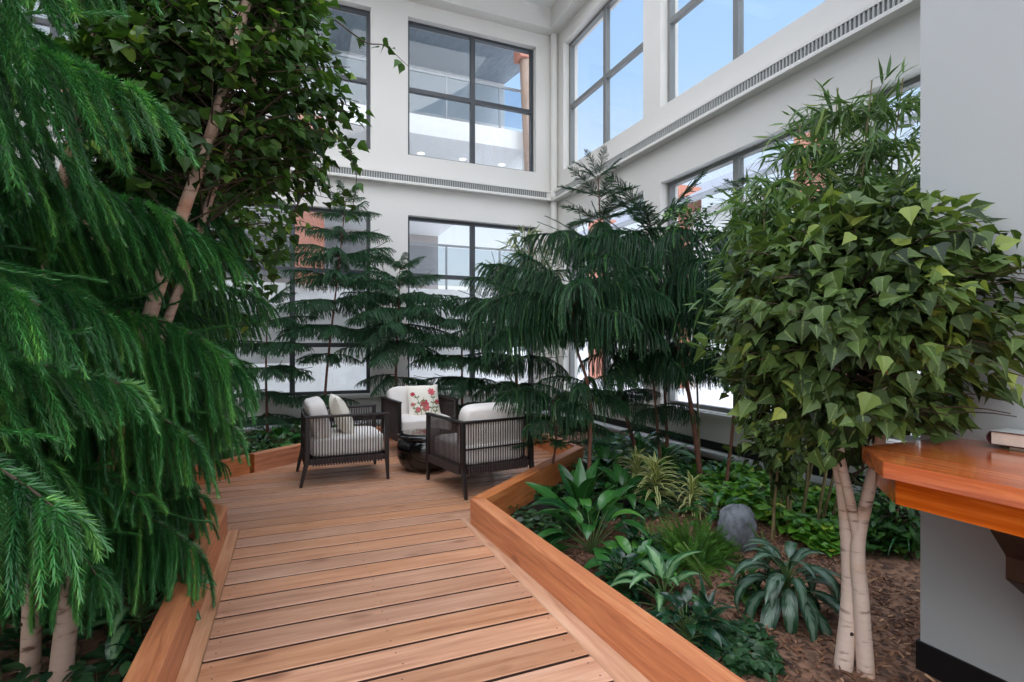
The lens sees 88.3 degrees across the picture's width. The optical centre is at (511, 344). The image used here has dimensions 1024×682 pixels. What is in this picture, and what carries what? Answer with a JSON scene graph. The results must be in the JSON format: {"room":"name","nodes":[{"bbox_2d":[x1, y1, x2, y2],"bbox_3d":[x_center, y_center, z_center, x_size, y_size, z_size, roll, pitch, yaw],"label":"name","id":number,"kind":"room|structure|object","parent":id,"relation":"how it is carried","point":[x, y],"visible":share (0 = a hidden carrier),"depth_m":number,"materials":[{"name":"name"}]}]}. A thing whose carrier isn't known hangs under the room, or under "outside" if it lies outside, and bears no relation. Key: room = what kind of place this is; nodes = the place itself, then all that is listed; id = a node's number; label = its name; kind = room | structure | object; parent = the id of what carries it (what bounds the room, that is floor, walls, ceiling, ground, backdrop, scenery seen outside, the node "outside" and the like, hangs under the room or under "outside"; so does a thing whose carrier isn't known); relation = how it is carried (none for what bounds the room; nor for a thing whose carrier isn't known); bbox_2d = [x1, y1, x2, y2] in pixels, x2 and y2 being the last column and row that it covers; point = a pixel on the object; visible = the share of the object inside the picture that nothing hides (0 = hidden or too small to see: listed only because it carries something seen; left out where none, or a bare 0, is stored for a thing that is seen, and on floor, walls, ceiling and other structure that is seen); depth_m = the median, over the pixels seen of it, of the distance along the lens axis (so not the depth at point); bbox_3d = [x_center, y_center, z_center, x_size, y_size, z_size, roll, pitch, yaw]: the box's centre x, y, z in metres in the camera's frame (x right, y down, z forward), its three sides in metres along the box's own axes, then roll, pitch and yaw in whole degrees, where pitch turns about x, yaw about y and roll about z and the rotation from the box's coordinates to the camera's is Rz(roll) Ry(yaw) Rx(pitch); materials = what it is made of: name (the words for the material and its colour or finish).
{"room":"indoor atrium garden","nodes":[
{"label":"indoor atrium garden","id":0,"kind":"room"},
{"bbox_2d":[2,0,549,420],"bbox_3d":[-4.909,-2.350,7.759,12.900,7.700,0.300,0,0,-23],"label":"wall","id":1,"kind":"structure","parent":0,"point":[388,150],"depth_m":8.91,"materials":[{"name":"paint"}]},
{"bbox_2d":[16,124,551,201],"bbox_3d":[-5.028,-2.777,7.474,12.460,0.185,0.135,0,0,-23],"label":"trim","id":2,"kind":"structure","parent":1,"relation":"attached to","point":[345,171],"depth_m":8.98,"materials":[{"name":"paint"}]},
{"bbox_2d":[208,200,369,396],"bbox_3d":[-3.488,-0.700,8.367,2.390,3.000,0.090,0,0,-23],"label":"window","id":3,"kind":"structure","parent":1,"relation":"in","point":[279,268],"depth_m":8.47,"materials":[{"name":"grey metal"}]},
{"bbox_2d":[290,0,369,148],"bbox_3d":[-3.488,-4.390,8.367,2.390,2.340,0.090,0,0,-23],"label":"window","id":4,"kind":"structure","parent":1,"relation":"in","point":[343,8],"depth_m":8.77,"materials":[{"name":"grey metal"}]},
{"bbox_2d":[408,21,532,171],"bbox_3d":[-0.719,-4.390,9.520,2.390,2.340,0.090,0,0,-23],"label":"window","id":5,"kind":"structure","parent":1,"relation":"in","point":[471,100],"depth_m":9.48,"materials":[{"name":"grey metal"}]},
{"bbox_2d":[408,217,532,390],"bbox_3d":[-0.719,-0.700,9.520,2.390,3.000,0.090,0,0,-23],"label":"window","id":6,"kind":"structure","parent":1,"relation":"in","point":[472,226],"depth_m":9.48,"materials":[{"name":"grey metal"}]},
{"bbox_2d":[407,0,587,35],"bbox_3d":[-2.895,-6.010,2.532,12.600,0.380,10.900,0,0,-23],"label":"trim","id":7,"kind":"structure","parent":1,"relation":"attached to","point":[520,14],"depth_m":9.39,"materials":[{"name":"paint"}]},
{"bbox_2d":[548,33,558,418],"bbox_3d":[0.783,-2.210,9.880,0.160,7.220,0.160,0,0,-23],"label":"trim","id":8,"kind":"structure","parent":1,"relation":"attached to","point":[554,36],"depth_m":9.83,"materials":[{"name":"paint"}]},
{"bbox_2d":[236,388,891,445],"bbox_3d":[-2.895,0.835,2.532,12.600,0.050,10.900,0,0,-23],"label":"trim","id":9,"kind":"structure","parent":1,"relation":"attached to","point":[703,414],"depth_m":7.49,"materials":[{"name":"paint"}]},
{"bbox_2d":[146,440,638,681],"bbox_3d":[-0.141,1.328,2.785,3.880,0.057,9.250,0,0,-23],"label":"floor","id":10,"kind":"structure","parent":0,"point":[354,573],"depth_m":2.79,"materials":[{"name":"brown wood"}]},
{"bbox_2d":[175,530,239,681],"bbox_3d":[-0.770,1.317,0.851,0.078,0.034,6.163,0,0,-23],"label":"trim","id":11,"kind":"structure","parent":10,"relation":"on","point":[191,664],"depth_m":2.48,"materials":[{"name":"brown wood"}]},
{"bbox_2d":[296,396,389,487],"bbox_3d":[-1.707,0.910,5.268,0.813,0.779,0.752,0,0,-25],"label":"armchair","id":12,"kind":"object","parent":10,"relation":"on","point":[321,444],"visible":0.99,"depth_m":4.97,"materials":[{"name":"fabric"}]},
{"bbox_2d":[304,396,331,439],"bbox_3d":[-1.910,0.725,5.175,0.194,0.400,0.630,-13,5,-24],"label":"cushion","id":13,"kind":"object","parent":12,"relation":"on","point":[313,406],"depth_m":4.90,"materials":[{"name":"fabric"}]},
{"bbox_2d":[329,394,354,433],"bbox_3d":[-1.696,0.700,5.251,0.231,0.408,0.440,0,0,-25],"label":"throw pillow","id":14,"kind":"object","parent":12,"relation":"on","point":[337,405],"visible":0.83,"depth_m":5.08,"materials":[{"name":"fabric"}]},
{"bbox_2d":[310,426,382,456],"bbox_3d":[-1.677,0.955,5.282,0.685,0.196,0.650,0,0,-25],"label":"seat cushion","id":15,"kind":"object","parent":12,"relation":"on","point":[358,443],"depth_m":5.00,"materials":[{"name":"fabric"}]},
{"bbox_2d":[381,385,458,441],"bbox_3d":[-1.163,0.910,6.536,0.752,0.779,0.813,0,0,-29],"label":"armchair","id":16,"kind":"object","parent":10,"relation":"on","point":[396,403],"visible":0.44,"depth_m":6.39,"materials":[{"name":"fabric"}]},
{"bbox_2d":[387,385,428,413],"bbox_3d":[-1.270,0.725,6.732,0.630,0.400,0.194,0,-12,-29],"label":"cushion","id":17,"kind":"object","parent":16,"relation":"on","point":[399,393],"depth_m":6.58,"materials":[{"name":"fabric"}]},
{"bbox_2d":[406,384,440,415],"bbox_3d":[-1.100,0.700,6.567,0.421,0.395,0.211,0,0,-29],"label":"throw pillow","id":18,"kind":"object","parent":16,"relation":"on","point":[421,399],"visible":0.94,"depth_m":6.51,"materials":[{"name":"fabric"}]},
{"bbox_2d":[402,414,451,430],"bbox_3d":[-1.147,0.955,6.507,0.650,0.196,0.685,0,0,-29],"label":"seat cushion","id":19,"kind":"object","parent":16,"relation":"on","point":[414,421],"depth_m":6.17,"materials":[{"name":"fabric"}]},
{"bbox_2d":[396,428,451,471],"bbox_3d":[-0.907,1.102,5.537,0.604,0.388,0.604,0,0,-23],"label":"table","id":20,"kind":"object","parent":10,"relation":"on","point":[411,444],"visible":0.69,"depth_m":5.29,"materials":[{"name":"black ceramic"}]},
{"bbox_2d":[425,402,533,499],"bbox_3d":[-0.304,0.910,4.942,0.752,0.779,0.813,0,0,-33],"label":"armchair","id":21,"kind":"object","parent":10,"relation":"on","point":[484,437],"visible":0.95,"depth_m":4.66,"materials":[{"name":"fabric"}]},
{"bbox_2d":[440,433,522,464],"bbox_3d":[-0.322,0.955,4.970,0.650,0.196,0.685,0,0,-33],"label":"seat cushion","id":22,"kind":"object","parent":21,"relation":"on","point":[442,439],"depth_m":4.69,"materials":[{"name":"fabric"}]},
{"bbox_2d":[459,402,524,445],"bbox_3d":[-0.183,0.725,4.753,0.630,0.400,0.194,0,12,-33],"label":"cushion","id":23,"kind":"object","parent":21,"relation":"on","point":[480,418],"depth_m":4.63,"materials":[{"name":"fabric"}]},
{"bbox_2d":[460,518,649,681],"bbox_3d":[0.783,1.317,1.295,0.132,0.034,5.789,0,0,-23],"label":"trim","id":24,"kind":"structure","parent":10,"relation":"on","point":[613,663],"depth_m":2.43,"materials":[{"name":"brown wood"}]},
{"bbox_2d":[0,420,940,681],"bbox_3d":[-2.895,1.415,2.532,12.600,0.044,10.900,0,0,-23],"label":"ground","id":25,"kind":"structure","parent":0,"point":[890,564],"depth_m":2.81,"materials":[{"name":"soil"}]},
{"bbox_2d":[0,542,181,681],"bbox_3d":[-2.699,1.321,2.892,1.822,0.256,5.139,0,0,-23],"label":"groundcover","id":26,"kind":"object","parent":25,"relation":"on","point":[82,672],"visible":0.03,"depth_m":2.25,"materials":[{"name":"green plant"}]},
{"bbox_2d":[0,0,199,617],"bbox_3d":[-1.667,-0.178,1.443,1.829,3.230,1.223,0,0,41],"label":"pine","id":27,"kind":"object","parent":25,"relation":"on","point":[27,62],"visible":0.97,"depth_m":1.48,"materials":[{"name":"green plant"}]},
{"bbox_2d":[92,633,144,681],"bbox_3d":[-1.617,1.397,2.317,0.490,0.323,0.458,0,0,25],"label":"grassy plant","id":28,"kind":"object","parent":25,"relation":"on","point":[135,636],"visible":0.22,"depth_m":2.27,"materials":[{"name":"green plant"}]},
{"bbox_2d":[0,104,264,638],"bbox_3d":[-1.891,0.284,2.479,1.337,2.357,2.151,0,0,-38],"label":"pine","id":29,"kind":"object","parent":25,"relation":"on","point":[181,418],"visible":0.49,"depth_m":2.28,"materials":[{"name":"green plant"}]},
{"bbox_2d":[0,159,281,546],"bbox_3d":[-2.772,0.146,3.385,2.136,2.522,2.103,0,0,41],"label":"pine","id":30,"kind":"object","parent":25,"relation":"on","point":[214,312],"visible":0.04,"depth_m":3.68,"materials":[{"name":"green plant"}]},
{"bbox_2d":[78,553,216,666],"bbox_3d":[-1.755,1.243,2.525,0.635,0.461,0.546,0,0,-23],"label":"aglaonema","id":31,"kind":"object","parent":25,"relation":"on","point":[122,632],"visible":0.41,"depth_m":2.42,"materials":[{"name":"green plant"}]},
{"bbox_2d":[123,506,226,681],"bbox_3d":[-0.849,1.274,0.811,0.104,0.313,6.150,0,0,-23],"label":"wooden planter edge","id":32,"kind":"object","parent":25,"relation":"on","point":[160,655],"visible":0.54,"depth_m":2.12,"materials":[{"name":"brown wood"}]},
{"bbox_2d":[91,276,270,489],"bbox_3d":[-3.456,0.276,4.902,2.056,2.315,2.195,0,0,-40],"label":"pine","id":33,"kind":"object","parent":25,"relation":"on","point":[245,335],"visible":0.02,"depth_m":4.92,"materials":[{"name":"green plant"}]},
{"bbox_2d":[106,105,310,339],"bbox_3d":[-2.442,-0.338,4.303,1.404,3.527,1.538,0,0,24],"label":"birch tree","id":34,"kind":"object","parent":25,"relation":"on","point":[260,248],"visible":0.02,"depth_m":4.36,"materials":[{"name":"green plant"}]},
{"bbox_2d":[10,0,407,681],"bbox_3d":[-1.698,-0.523,2.949,1.774,3.916,1.662,0,0,-40],"label":"birch tree","id":35,"kind":"object","parent":25,"relation":"on","point":[193,74],"visible":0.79,"depth_m":2.64,"materials":[{"name":"green plant"}]},
{"bbox_2d":[189,454,249,484],"bbox_3d":[-2.882,1.274,5.015,0.104,0.313,0.778,0,0,28],"label":"kerb","id":36,"kind":"object","parent":25,"relation":"on","point":[237,469],"visible":0.28,"depth_m":5.19,"materials":[{"name":"brown wood"}]},
{"bbox_2d":[245,424,300,450],"bbox_3d":[-3.076,1.406,6.954,0.942,0.702,0.833,0,0,-23],"label":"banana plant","id":37,"kind":"object","parent":25,"relation":"on","point":[278,432],"visible":0.39,"depth_m":6.94,"materials":[{"name":"green plant"}]},
{"bbox_2d":[229,286,318,444],"bbox_3d":[-3.457,0.288,7.349,1.446,2.272,1.560,0,0,-37],"label":"pine","id":38,"kind":"object","parent":25,"relation":"on","point":[279,371],"visible":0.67,"depth_m":7.27,"materials":[{"name":"green plant"}]},
{"bbox_2d":[249,443,301,472],"bbox_3d":[-2.282,1.274,6.151,0.104,0.313,1.684,0,0,28],"label":"kerb","id":39,"kind":"object","parent":25,"relation":"on","point":[263,460],"visible":0.16,"depth_m":5.59,"materials":[{"name":"brown wood"}]},
{"bbox_2d":[274,179,400,406],"bbox_3d":[-2.542,-0.451,7.718,1.852,3.783,1.791,0,0,31],"label":"pine","id":40,"kind":"object","parent":25,"relation":"on","point":[316,307],"visible":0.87,"depth_m":7.53,"materials":[{"name":"green plant"}]},
{"bbox_2d":[195,417,561,463],"bbox_3d":[-1.861,1.285,7.092,5.386,0.324,2.862,0,0,-23],"label":"groundcover","id":41,"kind":"object","parent":25,"relation":"on","point":[274,438],"visible":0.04,"depth_m":7.00,"materials":[{"name":"green plant"}]},
{"bbox_2d":[332,249,460,398],"bbox_3d":[-1.609,0.029,7.565,1.878,2.788,1.851,0,0,26],"label":"pine","id":42,"kind":"object","parent":25,"relation":"on","point":[415,308],"visible":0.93,"depth_m":7.33,"materials":[{"name":"green plant"}]},
{"bbox_2d":[401,295,513,413],"bbox_3d":[-0.763,0.337,7.634,1.601,2.183,1.497,0,0,-3],"label":"pine","id":43,"kind":"object","parent":25,"relation":"on","point":[461,383],"visible":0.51,"depth_m":7.35,"materials":[{"name":"green plant"}]},
{"bbox_2d":[441,254,574,403],"bbox_3d":[0.007,0.115,6.920,1.825,2.637,1.952,0,0,-44],"label":"pine","id":44,"kind":"object","parent":25,"relation":"on","point":[506,368],"visible":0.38,"depth_m":6.82,"materials":[{"name":"green plant"}]},
{"bbox_2d":[484,223,560,418],"bbox_3d":[0.182,-0.137,7.345,1.356,3.150,1.025,0,0,20],"label":"tree","id":45,"kind":"object","parent":25,"relation":"on","point":[514,235],"visible":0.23,"depth_m":7.29,"materials":[{"name":"green plant"}]},
{"bbox_2d":[473,446,582,514],"bbox_3d":[0.249,1.274,4.832,0.104,0.313,2.187,0,0,27],"label":"kerb","id":46,"kind":"object","parent":25,"relation":"on","point":[513,491],"visible":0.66,"depth_m":4.52,"materials":[{"name":"brown wood"}]},
{"bbox_2d":[482,368,631,464],"bbox_3d":[0.322,0.825,4.839,1.209,1.187,1.353,0,0,-30],"label":"pine","id":47,"kind":"object","parent":25,"relation":"on","point":[524,400],"visible":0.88,"depth_m":4.70,"materials":[{"name":"green plant"}]},
{"bbox_2d":[508,482,607,544],"bbox_3d":[0.378,1.323,4.445,0.921,0.245,1.635,0,0,16],"label":"groundcover","id":48,"kind":"object","parent":25,"relation":"on","point":[547,521],"visible":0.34,"depth_m":4.00,"materials":[{"name":"green plant"}]},
{"bbox_2d":[534,433,582,454],"bbox_3d":[0.512,1.274,6.398,0.104,0.313,1.180,0,0,-23],"label":"kerb","id":49,"kind":"object","parent":25,"relation":"on","point":[545,446],"visible":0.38,"depth_m":6.35,"materials":[{"name":"brown wood"}]},
{"bbox_2d":[467,231,675,469],"bbox_3d":[0.581,0.187,4.838,1.929,2.487,1.966,0,0,39],"label":"pine","id":50,"kind":"object","parent":25,"relation":"on","point":[579,293],"visible":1,"depth_m":4.51,"materials":[{"name":"green plant"}]},
{"bbox_2d":[525,457,619,522],"bbox_3d":[0.468,1.176,4.145,0.802,0.522,0.902,0,0,15],"label":"peace lily","id":51,"kind":"object","parent":25,"relation":"on","point":[579,483],"visible":0.54,"depth_m":4.22,"materials":[{"name":"green plant"}]},
{"bbox_2d":[524,484,651,578],"bbox_3d":[0.552,1.282,3.562,1.035,0.610,0.987,0,0,-23],"label":"peace lily","id":52,"kind":"object","parent":25,"relation":"on","point":[607,499],"visible":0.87,"depth_m":3.60,"materials":[{"name":"green plant"}]},
{"bbox_2d":[517,145,687,452],"bbox_3d":[1.105,-0.404,6.208,2.016,3.666,2.200,0,0,28],"label":"pine","id":53,"kind":"object","parent":25,"relation":"on","point":[599,227],"visible":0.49,"depth_m":6.01,"materials":[{"name":"green plant"}]},
{"bbox_2d":[470,498,745,681],"bbox_3d":[0.938,1.274,1.292,0.105,0.313,5.665,0,0,-25],"label":"wooden planter edge","id":54,"kind":"object","parent":25,"relation":"on","point":[660,654],"visible":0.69,"depth_m":2.35,"materials":[{"name":"brown wood"}]},
{"bbox_2d":[568,439,648,497],"bbox_3d":[0.885,1.224,5.300,0.996,0.459,0.980,0,0,27],"label":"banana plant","id":55,"kind":"object","parent":25,"relation":"on","point":[607,459],"visible":0.41,"depth_m":5.38,"materials":[{"name":"green plant"}]},
{"bbox_2d":[593,547,652,607],"bbox_3d":[0.618,1.323,2.953,0.371,0.376,0.384,0,0,21],"label":"shrub","id":56,"kind":"object","parent":25,"relation":"on","point":[623,562],"visible":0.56,"depth_m":2.94,"materials":[{"name":"green plant"}]},
{"bbox_2d":[593,462,667,520],"bbox_3d":[0.922,1.400,4.614,0.903,0.627,0.828,0,0,-23],"label":"peace lily","id":57,"kind":"object","parent":25,"relation":"on","point":[619,474],"visible":0.55,"depth_m":4.62,"materials":[{"name":"green plant"}]},
{"bbox_2d":[616,445,653,490],"bbox_3d":[1.191,1.270,5.075,0.513,0.589,0.500,0,0,37],"label":"dracaena","id":58,"kind":"object","parent":25,"relation":"on","point":[637,461],"visible":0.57,"depth_m":5.07,"materials":[{"name":"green plant"}]},
{"bbox_2d":[584,535,698,590],"bbox_3d":[0.755,1.393,3.135,0.618,0.441,0.570,0,0,-11],"label":"peace lily","id":59,"kind":"object","parent":25,"relation":"on","point":[624,543],"visible":0.28,"depth_m":3.21,"materials":[{"name":"green plant"}]},
{"bbox_2d":[610,431,678,463],"bbox_3d":[1.546,1.333,6.355,0.839,0.557,0.942,0,0,41],"label":"peace lily","id":60,"kind":"object","parent":25,"relation":"on","point":[639,441],"visible":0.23,"depth_m":6.43,"materials":[{"name":"green plant"}]},
{"bbox_2d":[577,277,716,467],"bbox_3d":[1.412,0.330,5.608,1.614,2.197,1.595,0,0,23],"label":"pine","id":61,"kind":"object","parent":25,"relation":"on","point":[656,410],"visible":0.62,"depth_m":5.40,"materials":[{"name":"green plant"}]},
{"bbox_2d":[617,520,678,578],"bbox_3d":[0.828,1.348,3.389,0.512,0.372,0.494,0,0,-23],"label":"shrub","id":62,"kind":"object","parent":25,"relation":"on","point":[631,532],"visible":0.3,"depth_m":3.40,"materials":[{"name":"green plant"}]},
{"bbox_2d":[583,432,722,496],"bbox_3d":[1.219,1.309,6.146,1.996,0.288,2.700,0,0,-23],"label":"groundcover","id":63,"kind":"object","parent":25,"relation":"on","point":[681,462],"visible":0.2,"depth_m":5.78,"materials":[{"name":"green plant"}]},
{"bbox_2d":[629,451,683,508],"bbox_3d":[1.254,1.247,4.612,0.556,0.601,0.509,0,0,10],"label":"dracaena","id":64,"kind":"object","parent":25,"relation":"on","point":[656,472],"visible":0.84,"depth_m":4.60,"materials":[{"name":"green plant"}]},
{"bbox_2d":[602,169,710,459],"bbox_3d":[1.692,-0.259,6.074,1.885,3.364,1.663,0,0,-23],"label":"pine","id":65,"kind":"object","parent":25,"relation":"on","point":[643,211],"visible":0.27,"depth_m":5.80,"materials":[{"name":"green plant"}]},
{"bbox_2d":[567,205,746,480],"bbox_3d":[1.574,0.046,5.312,2.189,2.792,2.166,0,0,-39],"label":"pine","id":66,"kind":"object","parent":25,"relation":"on","point":[680,261],"visible":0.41,"depth_m":4.92,"materials":[{"name":"green plant"}]},
{"bbox_2d":[619,474,706,528],"bbox_3d":[1.496,1.370,4.977,1.041,0.150,2.155,0,0,12],"label":"groundcover","id":67,"kind":"object","parent":25,"relation":"on","point":[670,504],"visible":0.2,"depth_m":4.37,"materials":[{"name":"green plant"}]},
{"bbox_2d":[624,438,706,479],"bbox_3d":[1.697,1.404,5.869,1.019,0.656,0.941,0,0,44],"label":"peace lily","id":68,"kind":"object","parent":25,"relation":"on","point":[672,446],"visible":0.27,"depth_m":5.81,"materials":[{"name":"green plant"}]},
{"bbox_2d":[609,544,723,642],"bbox_3d":[0.792,1.327,2.723,0.585,0.546,0.582,0,0,25],"label":"dieffenbachia","id":69,"kind":"object","parent":25,"relation":"on","point":[655,562],"visible":0.65,"depth_m":2.76,"materials":[{"name":"green plant"}]},
{"bbox_2d":[647,585,729,662],"bbox_3d":[0.818,1.327,2.460,0.408,0.310,0.365,0,0,6],"label":"shrub","id":70,"kind":"object","parent":25,"relation":"on","point":[677,600],"visible":0.79,"depth_m":2.47,"materials":[{"name":"green plant"}]},
{"bbox_2d":[663,470,720,519],"bbox_3d":[1.496,1.309,4.396,0.491,0.532,0.457,0,0,-23],"label":"dracaena","id":71,"kind":"object","parent":25,"relation":"on","point":[691,486],"visible":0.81,"depth_m":4.39,"materials":[{"name":"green plant"}]},
{"bbox_2d":[659,198,726,454],"bbox_3d":[1.898,-0.083,5.704,0.732,3.037,0.676,0,0,-23],"label":"tree","id":72,"kind":"object","parent":25,"relation":"on","point":[682,211],"visible":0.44,"depth_m":5.69,"materials":[{"name":"plant"}]},
{"bbox_2d":[645,510,744,577],"bbox_3d":[1.190,1.270,3.466,0.625,0.350,0.638,0,0,20],"label":"fern","id":73,"kind":"object","parent":25,"relation":"on","point":[710,553],"visible":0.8,"depth_m":3.39,"materials":[{"name":"green plant"}]},
{"bbox_2d":[679,485,739,525],"bbox_3d":[1.580,1.327,4.185,0.541,0.404,0.577,0,0,40],"label":"peace lily","id":74,"kind":"object","parent":25,"relation":"on","point":[717,497],"visible":0.59,"depth_m":4.20,"materials":[{"name":"green plant"}]},
{"bbox_2d":[669,573,752,644],"bbox_3d":[0.936,1.318,2.574,0.400,0.313,0.396,0,0,-2],"label":"dracaena","id":75,"kind":"object","parent":25,"relation":"on","point":[703,594],"visible":0.35,"depth_m":2.55,"materials":[{"name":"green plant"}]},
{"bbox_2d":[668,173,754,480],"bbox_3d":[2.178,-0.055,5.030,1.363,2.998,1.482,0,0,13],"label":"pine","id":76,"kind":"object","parent":25,"relation":"on","point":[709,380],"visible":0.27,"depth_m":4.96,"materials":[{"name":"green plant"}]},
{"bbox_2d":[717,504,757,551],"bbox_3d":[1.575,1.285,3.669,0.259,0.346,0.216,0,0,-23],"label":"rock","id":77,"kind":"object","parent":25,"relation":"on","point":[735,518],"visible":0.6,"depth_m":3.60,"materials":[{"name":"grey stone"}]},
{"bbox_2d":[690,614,787,681],"bbox_3d":[1.077,1.385,2.393,0.434,0.075,0.473,0,0,-23],"label":"groundcover","id":78,"kind":"object","parent":25,"relation":"on","point":[739,660],"visible":0.9,"depth_m":2.37,"materials":[{"name":"green plant"}]},
{"bbox_2d":[717,560,766,605],"bbox_3d":[1.316,1.369,2.966,0.299,0.266,0.336,0,0,-23],"label":"shrub","id":79,"kind":"object","parent":25,"relation":"on","point":[744,596],"visible":0.4,"depth_m":2.99,"materials":[{"name":"green plant"}]},
{"bbox_2d":[687,462,840,556],"bbox_3d":[2.232,1.298,4.641,1.179,0.298,2.169,0,0,-20],"label":"groundcover","id":80,"kind":"object","parent":25,"relation":"on","point":[745,488],"visible":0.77,"depth_m":4.28,"materials":[{"name":"green plant"}]},
{"bbox_2d":[722,397,808,540],"bbox_3d":[1.855,0.790,3.804,0.648,1.265,0.644,0,0,38],"label":"leafy shrub","id":81,"kind":"object","parent":25,"relation":"on","point":[785,477],"visible":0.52,"depth_m":3.72,"materials":[{"name":"green plant"}]},
{"bbox_2d":[730,537,840,641],"bbox_3d":[1.449,1.339,2.779,0.566,0.592,0.628,0,0,-23],"label":"aglaonema","id":82,"kind":"object","parent":25,"relation":"on","point":[777,579],"visible":0.94,"depth_m":2.67,"materials":[{"name":"green plant"}]},
{"bbox_2d":[677,54,919,536],"bbox_3d":[2.303,-0.313,4.013,1.996,3.485,1.481,0,0,-20],"label":"clump","id":83,"kind":"object","parent":25,"relation":"on","point":[825,158],"visible":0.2,"depth_m":3.93,"materials":[{"name":"plant"}]},
{"bbox_2d":[692,167,1023,678],"bbox_3d":[1.359,0.363,2.163,1.117,2.111,1.098,0,0,-3],"label":"birch tree","id":84,"kind":"object","parent":25,"relation":"on","point":[873,266],"visible":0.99,"depth_m":1.96,"materials":[{"name":"green plant"}]},
{"bbox_2d":[830,468,919,561],"bbox_3d":[2.640,1.156,3.610,0.649,0.708,0.604,0,0,-12],"label":"leafy shrub","id":85,"kind":"object","parent":25,"relation":"on","point":[915,546],"visible":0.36,"depth_m":3.52,"materials":[{"name":"green plant"}]},
{"bbox_2d":[855,494,919,560],"bbox_3d":[2.733,1.300,3.842,0.566,0.266,1.253,0,0,32],"label":"groundcover","id":86,"kind":"object","parent":25,"relation":"on","point":[884,536],"visible":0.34,"depth_m":3.49,"materials":[{"name":"green plant"}]},
{"bbox_2d":[558,0,919,475],"bbox_3d":[3.059,-2.350,5.011,0.300,7.700,10.900,0,0,-23],"label":"wall","id":87,"kind":"structure","parent":0,"point":[852,67],"depth_m":6.27,"materials":[{"name":"paint"}]},
{"bbox_2d":[200,405,919,516],"bbox_3d":[-2.895,1.300,2.532,12.600,0.320,10.900,0,0,-23],"label":"baseboard","id":88,"kind":"structure","parent":87,"relation":"attached to","point":[717,446],"depth_m":6.37,"materials":[{"name":"black plastic"}]},
{"bbox_2d":[569,0,642,165],"bbox_3d":[1.557,-4.390,8.658,0.090,2.340,2.390,0,0,-23],"label":"window","id":89,"kind":"structure","parent":87,"relation":"in","point":[604,12],"depth_m":8.67,"materials":[{"name":"grey metal"}]},
{"bbox_2d":[569,194,642,396],"bbox_3d":[1.557,-0.700,8.658,0.090,3.000,2.390,0,0,-23],"label":"window","id":90,"kind":"structure","parent":87,"relation":"in","point":[571,352],"depth_m":9.63,"materials":[{"name":"grey metal"}]},
{"bbox_2d":[668,0,743,101],"bbox_3d":[2.622,-4.390,6.101,0.090,2.340,2.390,0,0,-23],"label":"window","id":91,"kind":"structure","parent":87,"relation":"in","point":[738,5],"depth_m":6.93,"materials":[{"name":"grey metal"}]},
{"bbox_2d":[553,0,919,200],"bbox_3d":[2.885,-2.777,4.862,0.135,0.185,10.760,0,0,-23],"label":"trim","id":92,"kind":"structure","parent":87,"relation":"attached to","point":[877,14],"depth_m":5.39,"materials":[{"name":"paint"}]},
{"bbox_2d":[561,413,919,515],"bbox_3d":[2.636,1.328,5.376,0.109,0.225,9.100,0,0,-23],"label":"pipe","id":93,"kind":"object","parent":87,"relation":"attached to","point":[705,452],"visible":0.06,"depth_m":6.03,"materials":[{"name":"metal"}]},
{"bbox_2d":[668,117,823,413],"bbox_3d":[2.622,-0.700,6.101,0.090,3.000,2.390,0,0,-23],"label":"window","id":94,"kind":"structure","parent":87,"relation":"in","point":[737,160],"depth_m":6.25,"materials":[{"name":"grey metal"}]},
{"bbox_2d":[875,75,919,440],"bbox_3d":[3.686,-0.700,3.544,0.090,3.000,2.390,0,0,-23],"label":"window","id":95,"kind":"structure","parent":87,"relation":"in","point":[914,81],"depth_m":4.41,"materials":[{"name":"grey metal"}]},
{"bbox_2d":[920,0,1023,681],"bbox_3d":[2.629,-2.370,1.230,0.700,7.660,2.650,0,0,-23],"label":"wall pier","id":96,"kind":"object","parent":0,"point":[972,51],"visible":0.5,"depth_m":2.14,"materials":[{"name":"paint"}]},
{"bbox_2d":[862,438,1023,593],"bbox_3d":[1.858,0.735,1.191,0.752,0.700,1.900,0,0,-23],"label":"countertop","id":97,"kind":"structure","parent":96,"relation":"attached to","point":[979,483],"depth_m":1.64,"materials":[{"name":"brown wood"}]},
{"bbox_2d":[1004,446,1023,451],"bbox_3d":[1.911,0.378,1.869,0.118,0.014,0.212,0,0,-22],"label":"book","id":98,"kind":"object","parent":97,"relation":"on","point":[1006,447],"visible":0.63,"depth_m":1.92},
{"bbox_2d":[986,428,1023,448],"bbox_3d":[1.882,0.345,1.916,0.125,0.051,0.202,0,0,-25],"label":"book","id":99,"kind":"object","parent":98,"relation":"on","point":[1008,437],"visible":1,"depth_m":1.94,"materials":[{"name":"beige paper"}]},
{"bbox_2d":[916,638,1007,681],"bbox_3d":[2.621,1.380,1.233,0.712,0.160,2.662,0,0,-23],"label":"baseboard","id":100,"kind":"object","parent":96,"relation":"attached to","point":[940,665],"visible":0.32,"depth_m":2.22,"materials":[{"name":"black plastic"}]},
{"label":"outside","id":101,"kind":"structure","parent":0,"visible":0},
{"bbox_2d":[578,376,768,413],"bbox_3d":[6.162,1.800,24.229,90.000,0.200,80.000,0,0,-23],"label":"ground","id":102,"kind":"structure","parent":101,"point":[707,397],"depth_m":17.07,"materials":[{"name":"white"}]},
{"bbox_2d":[0,0,528,392],"bbox_3d":[-8.168,-3.425,15.718,15.000,10.150,12.700,0,0,-23],"label":"neighbouring building","id":103,"kind":"structure","parent":102,"relation":"on","point":[438,128],"depth_m":13.56,"materials":[{"name":"paint"}]},
{"bbox_2d":[485,103,919,398],"bbox_3d":[8.238,-3.100,21.843,5.000,9.600,42.000,0,0,-23],"label":"roofed building","id":104,"kind":"structure","parent":102,"relation":"on","point":[706,188],"depth_m":19.66,"materials":[{"name":"paint"}]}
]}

